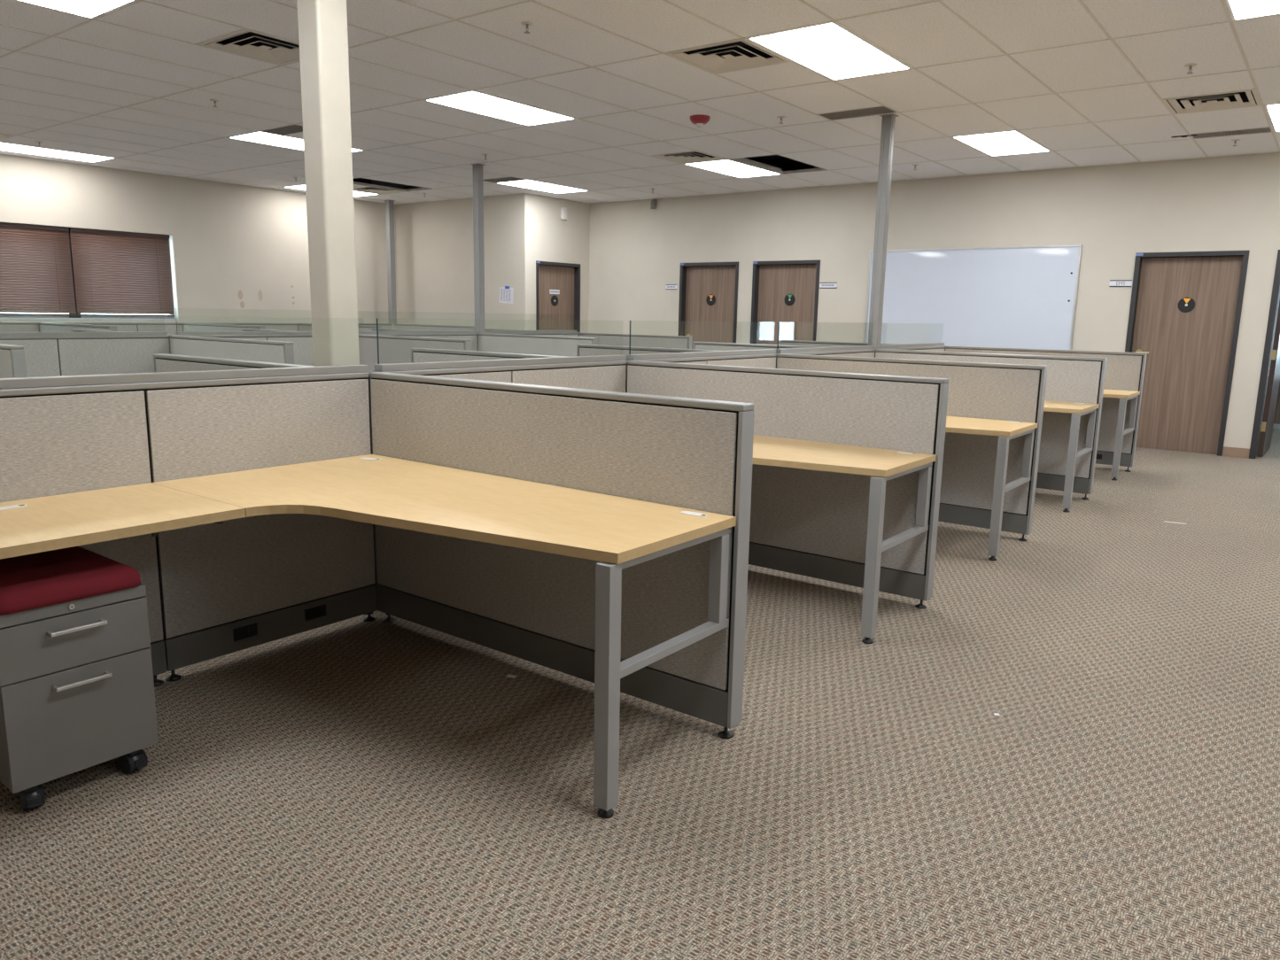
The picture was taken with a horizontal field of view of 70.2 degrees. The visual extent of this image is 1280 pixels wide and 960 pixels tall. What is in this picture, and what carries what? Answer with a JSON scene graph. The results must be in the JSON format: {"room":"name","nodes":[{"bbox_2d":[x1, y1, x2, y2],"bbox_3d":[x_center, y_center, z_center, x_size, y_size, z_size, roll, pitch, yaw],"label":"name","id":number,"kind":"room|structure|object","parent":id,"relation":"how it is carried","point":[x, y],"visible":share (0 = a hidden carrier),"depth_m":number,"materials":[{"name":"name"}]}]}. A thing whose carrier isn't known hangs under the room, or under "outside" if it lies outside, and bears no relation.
{"room":"open-plan office","nodes":[
{"label":"open-plan office","id":0,"kind":"room"},
{"bbox_2d":[0,154,398,329],"bbox_3d":[-8.161,-2.369,9.684,0.202,3.560,13.520,9,13,37],"label":"wall","id":1,"kind":"structure","parent":0,"point":[239,253],"depth_m":12.43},
{"bbox_2d":[0,231,178,320],"bbox_3d":[-7.332,-2.458,10.743,0.174,1.105,3.610,9,13,37],"label":"window","id":2,"kind":"structure","parent":1,"relation":"in","point":[6,316],"depth_m":11.26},
{"bbox_2d":[0,222,76,315],"bbox_3d":[-7.318,-2.476,10.711,0.044,1.053,1.167,9,13,37],"label":"window blind","id":3,"kind":"object","parent":2,"relation":"attached to","point":[35,267],"visible":1,"depth_m":10.86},
{"bbox_2d":[69,227,174,316],"bbox_3d":[-6.590,-2.634,11.649,0.044,1.053,1.187,9,13,37],"label":"window blind","id":4,"kind":"object","parent":2,"relation":"attached to","point":[129,274],"visible":1,"depth_m":11.61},
{"bbox_2d":[395,185,531,330],"bbox_3d":[-2.861,-3.086,14.159,3.110,3.560,0.120,9,13,37],"label":"wall","id":5,"kind":"structure","parent":0,"point":[435,239],"depth_m":13.97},
{"bbox_2d":[499,286,513,303],"bbox_3d":[-1.973,-2.733,13.450,0.302,0.259,0.005,9,13,37],"label":"paper notice","id":6,"kind":"object","parent":5,"relation":"attached to","point":[506,293],"visible":1,"depth_m":13.45,"materials":[{"name":"grey"}]},
{"bbox_2d":[530,193,589,333],"bbox_3d":[-1.274,-2.999,13.848,0.200,3.560,1.300,9,13,37],"label":"wall","id":7,"kind":"structure","parent":0,"point":[553,239],"depth_m":13.65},
{"bbox_2d":[535,260,580,332],"bbox_3d":[-1.286,-2.256,13.912,0.138,2.075,0.970,9,13,37],"label":"door","id":8,"kind":"structure","parent":7,"relation":"in","point":[557,283],"depth_m":13.87,"materials":[{"name":"brown wood"}]},
{"bbox_2d":[0,428,1279,959],"bbox_3d":[0.001,0.066,7.384,16.700,0.100,19.600,9,13,37],"label":"floor","id":9,"kind":"structure","parent":0,"point":[353,788],"depth_m":2.63,"materials":[{"name":"carpet"}]},
{"bbox_2d":[0,343,27,378],"bbox_3d":[-4.479,-0.390,6.130,1.800,1.079,0.070,9,13,37],"label":"partition panel","id":10,"kind":"object","parent":9,"relation":"on","point":[12,358],"visible":0.22,"depth_m":5.52,"materials":[{"name":"fabric"}]},
{"bbox_2d":[0,322,38,332],"bbox_3d":[-7.484,-1.171,9.997,0.070,1.115,1.652,9,13,37],"label":"partition panel","id":11,"kind":"object","parent":9,"relation":"on","point":[4,327],"visible":0.23,"depth_m":10.38,"materials":[{"name":"fabric"}]},
{"bbox_2d":[38,322,117,332],"bbox_3d":[-6.203,-1.165,10.102,1.840,1.115,0.070,9,13,37],"label":"partition panel","id":12,"kind":"object","parent":9,"relation":"on","point":[44,327],"visible":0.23,"depth_m":10.07,"materials":[{"name":"fabric"}]},
{"bbox_2d":[0,545,158,811],"bbox_3d":[-1.724,0.537,2.638,0.570,0.612,0.373,9,13,37],"label":"pedestal","id":13,"kind":"object","parent":9,"relation":"on","point":[77,685],"visible":0.98,"depth_m":2.47,"materials":[{"name":"paint"}]},
{"bbox_2d":[0,545,140,615],"bbox_3d":[-1.726,0.262,2.593,0.543,0.054,0.367,9,13,37],"label":"cushion","id":14,"kind":"object","parent":13,"relation":"on","point":[33,584],"depth_m":2.48,"materials":[{"name":"red fabric"}]},
{"bbox_2d":[0,335,170,377],"bbox_3d":[-4.692,-0.619,7.367,0.070,1.079,1.792,9,13,37],"label":"partition panel","id":15,"kind":"object","parent":9,"relation":"on","point":[45,355],"visible":0.19,"depth_m":7.46,"materials":[{"name":"fabric"}]},
{"bbox_2d":[0,307,167,336],"bbox_3d":[-4.660,-1.270,7.275,0.054,0.235,1.705,9,13,37],"label":"glass screen","id":16,"kind":"object","parent":15,"relation":"on","point":[150,333],"visible":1,"depth_m":7.40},
{"bbox_2d":[38,322,182,335],"bbox_3d":[-6.475,-1.389,11.297,0.070,1.115,1.652,9,13,37],"label":"partition panel","id":17,"kind":"object","parent":9,"relation":"on","point":[170,328],"visible":0.17,"depth_m":11.44,"materials":[{"name":"fabric"}]},
{"bbox_2d":[70,328,172,335],"bbox_3d":[-4.932,-0.870,8.700,1.960,1.085,0.070,9,13,37],"label":"partition panel","id":18,"kind":"object","parent":9,"relation":"on","point":[72,329],"visible":0.16,"depth_m":8.91,"materials":[{"name":"fabric"}]},
{"bbox_2d":[0,372,376,686],"bbox_3d":[-1.817,0.222,3.057,0.076,1.079,2.173,9,13,37],"label":"partition panel","id":19,"kind":"object","parent":9,"relation":"on","point":[213,590],"visible":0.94,"depth_m":3.33,"materials":[{"name":"fabric"}]},
{"bbox_2d":[0,314,368,389],"bbox_3d":[-1.802,-0.420,2.949,0.054,0.222,2.150,9,13,37],"label":"rail","id":20,"kind":"object","parent":19,"relation":"on","point":[38,382],"visible":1,"depth_m":3.15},
{"bbox_2d":[232,622,257,641],"bbox_3d":[-1.508,0.582,3.485,0.005,0.048,0.096,9,13,37],"label":"power outlet","id":21,"kind":"object","parent":19,"relation":"attached to","point":[242,632],"depth_m":3.48,"materials":[{"name":"black plastic"}]},
{"bbox_2d":[304,604,325,620],"bbox_3d":[-1.325,0.542,3.722,0.005,0.048,0.096,9,13,37],"label":"power outlet","id":22,"kind":"object","parent":19,"relation":"attached to","point":[313,612],"depth_m":3.72,"materials":[{"name":"black plastic"}]},
{"bbox_2d":[182,322,265,331],"bbox_3d":[-5.194,-1.384,11.402,1.840,1.115,0.070,9,13,37],"label":"partition panel","id":23,"kind":"object","parent":9,"relation":"on","point":[187,327],"visible":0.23,"depth_m":11.34,"materials":[{"name":"fabric"}]},
{"bbox_2d":[169,335,294,364],"bbox_3d":[-3.384,-0.626,7.539,1.800,1.079,0.070,9,13,37],"label":"partition panel","id":24,"kind":"object","parent":9,"relation":"on","point":[264,351],"visible":0.26,"depth_m":7.33,"materials":[{"name":"fabric"}]},
{"bbox_2d":[182,322,297,331],"bbox_3d":[-5.466,-1.607,12.597,0.070,1.115,1.652,9,13,37],"label":"partition panel","id":25,"kind":"object","parent":9,"relation":"on","point":[268,326],"visible":0.16,"depth_m":12.83,"materials":[{"name":"fabric"}]},
{"bbox_2d":[168,333,313,365],"bbox_3d":[-3.598,-0.856,8.777,0.070,1.079,1.792,9,13,37],"label":"partition panel","id":26,"kind":"object","parent":9,"relation":"on","point":[302,343],"visible":0.11,"depth_m":8.93,"materials":[{"name":"fabric"}]},
{"bbox_2d":[175,311,311,334],"bbox_3d":[-3.566,-1.507,8.685,0.054,0.235,1.705,9,13,37],"label":"glass screen","id":27,"kind":"object","parent":26,"relation":"on","point":[176,331],"visible":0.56,"depth_m":8.47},
{"bbox_2d":[153,353,373,614],"bbox_3d":[-1.895,-0.042,4.495,1.825,1.079,0.070,9,13,37],"label":"partition panel","id":28,"kind":"object","parent":9,"relation":"on","point":[162,362],"visible":0.15,"depth_m":4.62,"materials":[{"name":"fabric"}]},
{"bbox_2d":[296,0,359,366],"bbox_3d":[-1.411,-1.053,4.176,0.220,3.200,0.220,9,13,37],"label":"column","id":29,"kind":"structure","parent":9,"relation":"on","point":[322,24],"depth_m":4.07,"materials":[{"name":"beige paint"}]},
{"bbox_2d":[298,323,381,331],"bbox_3d":[-4.184,-1.602,12.702,1.840,1.115,0.070,9,13,37],"label":"partition panel","id":30,"kind":"object","parent":9,"relation":"on","point":[302,327],"visible":0.18,"depth_m":12.94,"materials":[{"name":"fabric"}]},
{"bbox_2d":[297,323,392,331],"bbox_3d":[-4.457,-1.825,13.897,0.070,1.115,1.652,9,13,37],"label":"partition panel","id":31,"kind":"object","parent":9,"relation":"on","point":[384,325],"visible":0.13,"depth_m":14.26,"materials":[{"name":"fabric"}]},
{"bbox_2d":[0,454,736,818],"bbox_3d":[-1.075,0.502,2.542,1.796,0.740,2.134,9,13,37],"label":"desk","id":32,"kind":"object","parent":9,"relation":"on","point":[619,533],"visible":1,"depth_m":2.74,"materials":[{"name":"brown wood"}]},
{"bbox_2d":[0,482,245,558],"bbox_3d":[-1.814,0.142,2.474,0.609,0.028,1.223,9,13,37],"label":"countertop","id":33,"kind":"structure","parent":32,"relation":"on","point":[46,523],"depth_m":2.64,"materials":[{"name":"brown wood"}]},
{"bbox_2d":[150,454,736,564],"bbox_3d":[-0.696,0.075,2.956,1.794,0.028,0.907,9,13,37],"label":"countertop","id":34,"kind":"structure","parent":32,"relation":"on","point":[390,492],"depth_m":2.86,"materials":[{"name":"brown wood"}]},
{"bbox_2d":[384,199,396,323],"bbox_3d":[-3.906,-3.414,14.302,0.130,1.885,0.130,9,13,37],"label":"pole","id":35,"kind":"object","parent":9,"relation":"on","point":[389,204],"visible":1,"depth_m":14.27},
{"bbox_2d":[358,334,471,372],"bbox_3d":[-2.290,-0.863,8.949,1.800,1.079,0.070,9,13,37],"label":"partition panel","id":36,"kind":"object","parent":9,"relation":"on","point":[392,349],"visible":0.11,"depth_m":8.91,"materials":[{"name":"fabric"}]},
{"bbox_2d":[358,333,477,351],"bbox_3d":[-2.504,-1.093,10.186,0.070,1.079,1.792,9,13,37],"label":"partition panel","id":37,"kind":"object","parent":9,"relation":"on","point":[472,337],"visible":0.16,"depth_m":10.44,"materials":[{"name":"fabric"}]},
{"bbox_2d":[358,310,476,333],"bbox_3d":[-2.472,-1.743,10.094,0.054,0.235,1.705,9,13,37],"label":"glass screen","id":38,"kind":"object","parent":37,"relation":"on","point":[382,331],"visible":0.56,"depth_m":10.06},
{"bbox_2d":[392,323,474,330],"bbox_3d":[-3.175,-1.820,14.002,1.840,1.115,0.070,9,13,37],"label":"partition panel","id":39,"kind":"object","parent":9,"relation":"on","point":[396,326],"visible":0.19,"depth_m":13.89,"materials":[{"name":"fabric"}]},
{"bbox_2d":[471,163,485,333],"bbox_3d":[-1.886,-2.696,10.677,0.124,1.921,0.124,9,13,37],"label":"pole","id":40,"kind":"object","parent":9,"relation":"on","point":[477,168],"visible":0.97,"depth_m":10.64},
{"bbox_2d":[411,348,567,362],"bbox_3d":[-0.844,-0.269,5.848,1.825,1.079,0.070,9,13,37],"label":"partition panel","id":41,"kind":"object","parent":9,"relation":"on","point":[417,354],"visible":0.12,"depth_m":5.99,"materials":[{"name":"fabric"}]},
{"bbox_2d":[367,360,626,615],"bbox_3d":[-0.636,-0.035,4.583,0.070,1.079,1.720,9,13,37],"label":"partition panel","id":42,"kind":"object","parent":9,"relation":"on","point":[599,376],"visible":0.12,"depth_m":4.63,"materials":[{"name":"fabric"}]},
{"bbox_2d":[373,318,626,372],"bbox_3d":[-0.603,-0.679,4.494,0.054,0.222,1.664,9,13,37],"label":"glass screen","id":43,"kind":"object","parent":42,"relation":"on","point":[459,364],"visible":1,"depth_m":4.31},
{"bbox_2d":[476,332,577,351],"bbox_3d":[-1.410,-1.329,11.596,0.070,1.079,1.792,9,13,37],"label":"partition panel","id":44,"kind":"object","parent":9,"relation":"on","point":[558,334],"visible":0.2,"depth_m":11.76,"materials":[{"name":"fabric"}]},
{"bbox_2d":[485,330,576,333],"bbox_3d":[-1.364,-1.983,11.522,0.054,0.235,1.660,9,13,37],"label":"glass screen","id":45,"kind":"object","parent":44,"relation":"on","point":[486,331],"visible":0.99,"depth_m":11.44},
{"bbox_2d":[477,333,597,356],"bbox_3d":[-1.196,-1.099,10.358,1.800,1.079,0.070,9,13,37],"label":"partition panel","id":46,"kind":"object","parent":9,"relation":"on","point":[554,345],"visible":0.22,"depth_m":10.26,"materials":[{"name":"fabric"}]},
{"bbox_2d":[369,372,754,738],"bbox_3d":[-0.398,0.191,3.373,1.805,1.079,0.070,9,13,37],"label":"partition panel","id":47,"kind":"object","parent":9,"relation":"on","point":[535,607],"visible":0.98,"depth_m":3.19,"materials":[{"name":"fabric"}]},
{"bbox_2d":[578,332,692,349],"bbox_3d":[-0.102,-1.336,11.768,1.800,1.079,0.070,9,13,37],"label":"partition panel","id":48,"kind":"object","parent":9,"relation":"on","point":[677,342],"visible":0.16,"depth_m":11.55,"materials":[{"name":"fabric"}]},
{"bbox_2d":[576,344,713,356],"bbox_3d":[0.206,-0.496,7.202,1.825,1.079,0.070,9,13,37],"label":"partition panel","id":49,"kind":"object","parent":9,"relation":"on","point":[582,350],"visible":0.16,"depth_m":7.36,"materials":[{"name":"fabric"}]},
{"bbox_2d":[624,353,776,392],"bbox_3d":[0.414,-0.262,5.936,0.070,1.079,1.720,9,13,37],"label":"partition panel","id":50,"kind":"object","parent":9,"relation":"on","point":[755,360],"visible":0.11,"depth_m":6.02,"materials":[{"name":"fabric"}]},
{"bbox_2d":[626,320,775,360],"bbox_3d":[0.448,-0.906,5.847,0.054,0.222,1.664,9,13,37],"label":"glass screen","id":51,"kind":"object","parent":50,"relation":"on","point":[669,355],"visible":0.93,"depth_m":5.68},
{"bbox_2d":[692,341,823,350],"bbox_3d":[1.257,-0.724,8.555,1.825,1.079,0.070,9,13,37],"label":"partition panel","id":52,"kind":"object","parent":9,"relation":"on","point":[696,345],"visible":0.14,"depth_m":8.70,"materials":[{"name":"fabric"}]},
{"bbox_2d":[627,360,949,609],"bbox_3d":[0.652,-0.036,4.726,1.805,1.079,0.070,9,13,37],"label":"partition panel","id":53,"kind":"object","parent":9,"relation":"on","point":[808,523],"visible":0.61,"depth_m":4.46,"materials":[{"name":"fabric"}]},
{"bbox_2d":[775,349,875,368],"bbox_3d":[1.465,-0.489,7.290,0.070,1.079,1.720,9,13,37],"label":"partition panel","id":54,"kind":"object","parent":9,"relation":"on","point":[867,352],"visible":0.13,"depth_m":7.40,"materials":[{"name":"fabric"}]},
{"bbox_2d":[775,321,874,353],"bbox_3d":[1.496,-1.133,7.197,0.054,0.222,1.657,9,13,37],"label":"glass screen","id":55,"kind":"object","parent":54,"relation":"on","point":[855,347],"visible":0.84,"depth_m":7.02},
{"bbox_2d":[778,340,900,347],"bbox_3d":[2.307,-0.951,9.908,1.825,1.079,0.070,9,13,37],"label":"partition panel","id":56,"kind":"object","parent":9,"relation":"on","point":[826,344],"visible":0.14,"depth_m":10.03,"materials":[{"name":"fabric"}]},
{"bbox_2d":[752,434,936,643],"bbox_3d":[0.123,0.243,4.085,1.796,0.740,1.649,9,13,37],"label":"desk","id":57,"kind":"object","parent":9,"relation":"on","point":[885,465],"visible":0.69,"depth_m":3.90,"materials":[{"name":"brown wood"}]},
{"bbox_2d":[752,434,936,477],"bbox_3d":[0.355,-0.152,4.310,1.794,0.028,0.907,9,13,37],"label":"countertop","id":58,"kind":"structure","parent":57,"relation":"on","point":[769,451],"depth_m":4.00,"materials":[{"name":"brown wood"}]},
{"bbox_2d":[873,345,944,357],"bbox_3d":[2.515,-0.716,8.643,0.070,1.079,1.720,9,13,37],"label":"partition panel","id":59,"kind":"object","parent":9,"relation":"on","point":[924,348],"visible":0.12,"depth_m":8.76,"materials":[{"name":"fabric"}]},
{"bbox_2d":[868,113,898,349],"bbox_3d":[2.049,-2.084,7.737,0.120,1.921,0.120,9,13,37],"label":"pole","id":60,"kind":"object","parent":59,"relation":"on","point":[888,122],"visible":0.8,"depth_m":7.70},
{"bbox_2d":[880,342,944,349],"bbox_3d":[2.558,-1.363,8.566,0.054,0.222,1.632,9,13,37],"label":"partition panel","id":61,"kind":"object","parent":59,"relation":"on","point":[902,345],"visible":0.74,"depth_m":8.51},
{"bbox_2d":[776,353,1047,541],"bbox_3d":[1.703,-0.263,6.079,1.805,1.079,0.070,9,13,37],"label":"partition panel","id":62,"kind":"object","parent":9,"relation":"on","point":[1014,392],"visible":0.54,"depth_m":5.72,"materials":[{"name":"fabric"}]},
{"bbox_2d":[875,349,1107,499],"bbox_3d":[2.753,-0.490,7.432,1.805,1.079,0.070,9,13,37],"label":"partition panel","id":63,"kind":"object","parent":9,"relation":"on","point":[1069,379],"visible":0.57,"depth_m":7.01,"materials":[{"name":"fabric"}]},
{"bbox_2d":[945,415,1038,560],"bbox_3d":[1.174,0.016,5.438,1.796,0.740,1.649,9,13,37],"label":"desk","id":64,"kind":"object","parent":9,"relation":"on","point":[1007,430],"visible":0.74,"depth_m":5.16,"materials":[{"name":"brown wood"}]},
{"bbox_2d":[945,415,1038,436],"bbox_3d":[1.405,-0.380,5.663,1.794,0.028,0.907,9,13,37],"label":"countertop","id":65,"kind":"structure","parent":64,"relation":"on","point":[955,424],"depth_m":5.27,"materials":[{"name":"brown wood"}]},
{"bbox_2d":[945,345,1147,472],"bbox_3d":[3.802,-0.717,8.783,1.805,1.079,0.076,9,13,37],"label":"partition panel","id":66,"kind":"object","parent":9,"relation":"on","point":[1124,371],"visible":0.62,"depth_m":8.33,"materials":[{"name":"fabric"}]},
{"bbox_2d":[1043,400,1099,512],"bbox_3d":[2.224,-0.211,6.791,1.796,0.740,1.649,9,13,37],"label":"desk","id":67,"kind":"object","parent":9,"relation":"on","point":[1080,409],"visible":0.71,"depth_m":6.49,"materials":[{"name":"brown wood"}]},
{"bbox_2d":[1043,400,1099,413],"bbox_3d":[2.456,-0.607,7.016,1.794,0.028,0.907,9,13,37],"label":"countertop","id":68,"kind":"structure","parent":67,"relation":"on","point":[1060,407],"depth_m":6.58,"materials":[{"name":"brown wood"}]},
{"bbox_2d":[1102,389,1140,480],"bbox_3d":[3.274,-0.438,8.144,1.796,0.740,1.649,9,13,37],"label":"desk","id":69,"kind":"object","parent":9,"relation":"on","point":[1124,395],"visible":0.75,"depth_m":7.84,"materials":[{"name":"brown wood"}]},
{"bbox_2d":[1102,389,1140,398],"bbox_3d":[3.506,-0.834,8.369,1.794,0.028,0.907,9,13,37],"label":"countertop","id":70,"kind":"structure","parent":69,"relation":"on","point":[1107,393],"depth_m":7.89,"materials":[{"name":"brown wood"}]},
{"bbox_2d":[1262,372,1279,424],"bbox_3d":[8.623,-0.837,10.883,2.000,0.740,0.700,9,13,37],"label":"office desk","id":71,"kind":"object","parent":9,"relation":"on","point":[1276,420],"visible":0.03,"depth_m":11.22,"materials":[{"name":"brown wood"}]},
{"bbox_2d":[0,0,1279,204],"bbox_3d":[-1.198,-2.661,5.136,16.200,0.034,14.940,9,13,37],"label":"ceiling","id":72,"kind":"structure","parent":0,"point":[1088,81],"depth_m":6.83,"materials":[{"name":"tile"}]},
{"bbox_2d":[0,142,115,162],"bbox_3d":[-6.656,-3.709,10.234,0.581,0.065,1.202,9,13,37],"label":"ceiling light","id":73,"kind":"object","parent":72,"relation":"attached to","point":[9,147],"visible":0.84,"depth_m":10.26,"materials":[{"name":"white plastic"}]},
{"bbox_2d":[17,0,138,18],"bbox_3d":[-3.374,-2.645,4.744,0.581,0.065,1.202,9,13,37],"label":"ceiling light","id":74,"kind":"object","parent":72,"relation":"attached to","point":[91,9],"visible":1,"depth_m":5.15,"materials":[{"name":"white plastic"}]},
{"bbox_2d":[198,29,299,65],"bbox_3d":[-2.444,-2.891,5.932,0.585,0.154,0.585,9,13,37],"label":"ceiling vent","id":75,"kind":"object","parent":72,"relation":"in","point":[248,43],"visible":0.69,"depth_m":6.06,"materials":[{"name":"metal"}]},
{"bbox_2d":[263,124,302,135],"bbox_3d":[-3.346,-3.339,8.671,0.583,0.013,0.241,9,13,37],"label":"ceiling vent","id":76,"kind":"object","parent":72,"relation":"in","point":[293,128],"visible":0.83,"depth_m":8.70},
{"bbox_2d":[228,131,362,152],"bbox_3d":[-3.529,-3.498,9.403,0.581,0.065,1.202,9,13,37],"label":"ceiling light","id":77,"kind":"object","parent":72,"relation":"attached to","point":[261,137],"visible":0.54,"depth_m":9.19,"materials":[{"name":"white plastic"}]},
{"bbox_2d":[353,178,405,193],"bbox_3d":[-3.764,-4.202,12.978,0.585,0.154,0.585,9,13,37],"label":"ceiling vent","id":78,"kind":"object","parent":72,"relation":"in","point":[369,190],"visible":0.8,"depth_m":12.89,"materials":[{"name":"metal"}]},
{"bbox_2d":[425,90,574,125],"bbox_3d":[-1.145,-3.127,7.615,0.581,0.065,1.202,9,13,37],"label":"ceiling light","id":79,"kind":"object","parent":72,"relation":"attached to","point":[472,101],"visible":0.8,"depth_m":7.57,"materials":[{"name":"white plastic"}]},
{"bbox_2d":[483,177,525,182],"bbox_3d":[-1.758,-3.860,11.689,0.583,0.013,0.265,9,13,37],"label":"ceiling vent","id":80,"kind":"object","parent":72,"relation":"in","point":[507,179],"visible":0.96,"depth_m":11.69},
{"bbox_2d":[496,179,588,193],"bbox_3d":[-1.301,-3.980,12.274,0.581,0.065,1.202,9,13,37],"label":"ceiling light","id":81,"kind":"object","parent":72,"relation":"attached to","point":[524,183],"visible":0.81,"depth_m":12.24,"materials":[{"name":"white plastic"}]},
{"bbox_2d":[651,151,725,163],"bbox_3d":[0.527,-3.533,9.760,0.585,0.154,0.585,9,13,37],"label":"ceiling vent","id":82,"kind":"object","parent":72,"relation":"in","point":[690,157],"visible":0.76,"depth_m":9.86,"materials":[{"name":"metal"}]},
{"bbox_2d":[689,114,710,127],"bbox_3d":[0.510,-3.057,7.767,0.176,0.089,0.176,9,13,37],"label":"fire alarm","id":83,"kind":"object","parent":72,"relation":"attached to","point":[698,120],"visible":1,"depth_m":7.71,"materials":[{"name":"red plastic"}]},
{"bbox_2d":[666,38,788,73],"bbox_3d":[0.577,-2.834,5.937,0.585,0.154,0.585,9,13,37],"label":"ceiling vent","id":84,"kind":"object","parent":72,"relation":"in","point":[738,54],"visible":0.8,"depth_m":6.08,"materials":[{"name":"metal"}]},
{"bbox_2d":[684,157,782,178],"bbox_3d":[1.083,-3.609,10.486,0.581,0.065,1.202,9,13,37],"label":"ceiling light","id":85,"kind":"object","parent":72,"relation":"attached to","point":[726,166],"visible":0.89,"depth_m":10.44,"materials":[{"name":"white plastic"}]},
{"bbox_2d":[745,22,912,80],"bbox_3d":[1.239,-2.756,5.827,0.581,0.065,1.202,9,13,37],"label":"ceiling light","id":86,"kind":"object","parent":72,"relation":"attached to","point":[831,50],"visible":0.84,"depth_m":5.77,"materials":[{"name":"white plastic"}]},
{"bbox_2d":[818,106,896,120],"bbox_3d":[1.786,-3.030,7.509,0.583,0.013,0.277,9,13,37],"label":"ceiling vent","id":87,"kind":"object","parent":72,"relation":"in","point":[880,110],"visible":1,"depth_m":7.51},
{"bbox_2d":[952,130,1051,155],"bbox_3d":[3.467,-3.237,8.698,0.581,0.065,1.202,9,13,37],"label":"ceiling light","id":88,"kind":"object","parent":72,"relation":"attached to","point":[1008,143],"visible":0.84,"depth_m":8.65,"materials":[{"name":"white plastic"}]},
{"bbox_2d":[1162,89,1260,114],"bbox_3d":[4.341,-2.939,6.899,0.585,0.154,0.585,9,13,37],"label":"ceiling vent","id":89,"kind":"object","parent":72,"relation":"in","point":[1245,98],"visible":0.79,"depth_m":7.00,"materials":[{"name":"metal"}]},
{"bbox_2d":[1193,127,1271,138],"bbox_3d":[5.190,-3.057,8.007,0.583,0.013,0.241,9,13,37],"label":"ceiling vent","id":90,"kind":"object","parent":72,"relation":"in","point":[1265,129],"visible":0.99,"depth_m":8.01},
{"bbox_2d":[1225,0,1279,20],"bbox_3d":[3.146,-2.458,4.396,0.581,0.065,1.202,9,13,37],"label":"ceiling light","id":91,"kind":"object","parent":72,"relation":"attached to","point":[1237,9],"visible":1,"depth_m":4.83,"materials":[{"name":"white plastic"}]},
{"bbox_2d":[1264,103,1279,131],"bbox_3d":[5.374,-2.940,7.267,0.581,0.065,1.202,9,13,37],"label":"ceiling light","id":92,"kind":"object","parent":72,"relation":"attached to","point":[1273,111],"visible":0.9,"depth_m":7.29,"materials":[{"name":"white plastic"}]},
{"bbox_2d":[589,152,1279,449],"bbox_3d":[4.542,-2.265,10.427,13.530,3.560,0.220,9,13,37],"label":"wall","id":93,"kind":"structure","parent":0,"point":[1116,213],"depth_m":10.67,"materials":[{"name":"paint"}]},
{"bbox_2d":[678,261,738,349],"bbox_3d":[1.002,-2.074,13.154,0.990,2.075,0.164,9,13,37],"label":"door","id":94,"kind":"structure","parent":93,"relation":"in","point":[708,304],"depth_m":13.10,"materials":[{"name":"brown wood"}]},
{"bbox_2d":[749,259,820,344],"bbox_3d":[1.976,-1.922,12.423,1.005,2.075,0.164,9,13,37],"label":"door","id":95,"kind":"structure","parent":93,"relation":"in","point":[786,292],"depth_m":12.37,"materials":[{"name":"brown wood"}]},
{"bbox_2d":[819,282,837,288],"bbox_3d":[2.450,-2.535,11.860,0.245,0.075,0.008,9,13,37],"label":"wall sign","id":96,"kind":"object","parent":93,"relation":"attached to","point":[822,285],"visible":1,"depth_m":11.86,"materials":[{"name":"white plastic"}]},
{"bbox_2d":[864,244,1082,349],"bbox_3d":[3.840,-2.117,10.807,2.460,1.243,0.078,9,13,37],"label":"whiteboard","id":97,"kind":"object","parent":93,"relation":"attached to","point":[1011,297],"visible":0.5,"depth_m":10.70,"materials":[{"name":"plastic"}]},
{"bbox_2d":[1109,279,1132,287],"bbox_3d":[5.177,-2.117,9.814,0.215,0.070,0.008,9,13,37],"label":"wall sign","id":98,"kind":"object","parent":93,"relation":"attached to","point":[1113,283],"visible":1,"depth_m":9.81,"materials":[{"name":"white plastic"}]},
{"bbox_2d":[1124,250,1249,456],"bbox_3d":[5.702,-1.342,9.628,1.012,2.075,0.164,9,13,37],"label":"door","id":99,"kind":"structure","parent":93,"relation":"in","point":[1185,310],"depth_m":9.60,"materials":[{"name":"brown wood"}]},
{"bbox_2d":[1222,446,1249,458],"bbox_3d":[4.441,-0.548,10.649,13.290,0.100,0.008,9,13,37],"label":"baseboard","id":100,"kind":"structure","parent":93,"relation":"attached to","point":[1229,452],"depth_m":9.37,"materials":[{"name":"beige rubber"}]},
{"bbox_2d":[1248,249,1279,458],"bbox_3d":[6.692,-1.188,8.887,1.015,2.075,0.162,9,13,37],"label":"door frame","id":101,"kind":"structure","parent":93,"relation":"attached to","point":[1276,290],"depth_m":9.12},
{"bbox_2d":[1257,300,1279,457],"bbox_3d":[6.707,-1.287,9.540,0.104,2.013,0.904,9,13,38],"label":"door","id":102,"kind":"structure","parent":93,"relation":"in","point":[1274,376],"depth_m":9.34,"materials":[{"name":"brown wood"}]},
{"bbox_2d":[1260,294,1279,429],"bbox_3d":[9.461,-1.870,11.030,3.500,2.750,0.120,9,13,37],"label":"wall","id":103,"kind":"structure","parent":0,"point":[1276,426],"depth_m":11.97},
{"bbox_3d":[-1.212,-3.245,5.063,16.520,0.100,15.200,9,13,37],"label":"deck","id":104,"kind":"object","parent":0,"visible":0},
{"bbox_2d":[757,155,793,162],"bbox_3d":[1.763,-3.858,10.178,1.400,0.440,1.450,9,13,37],"label":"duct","id":105,"kind":"object","parent":104,"relation":"hanging from","point":[771,158],"visible":0.05,"depth_m":10.90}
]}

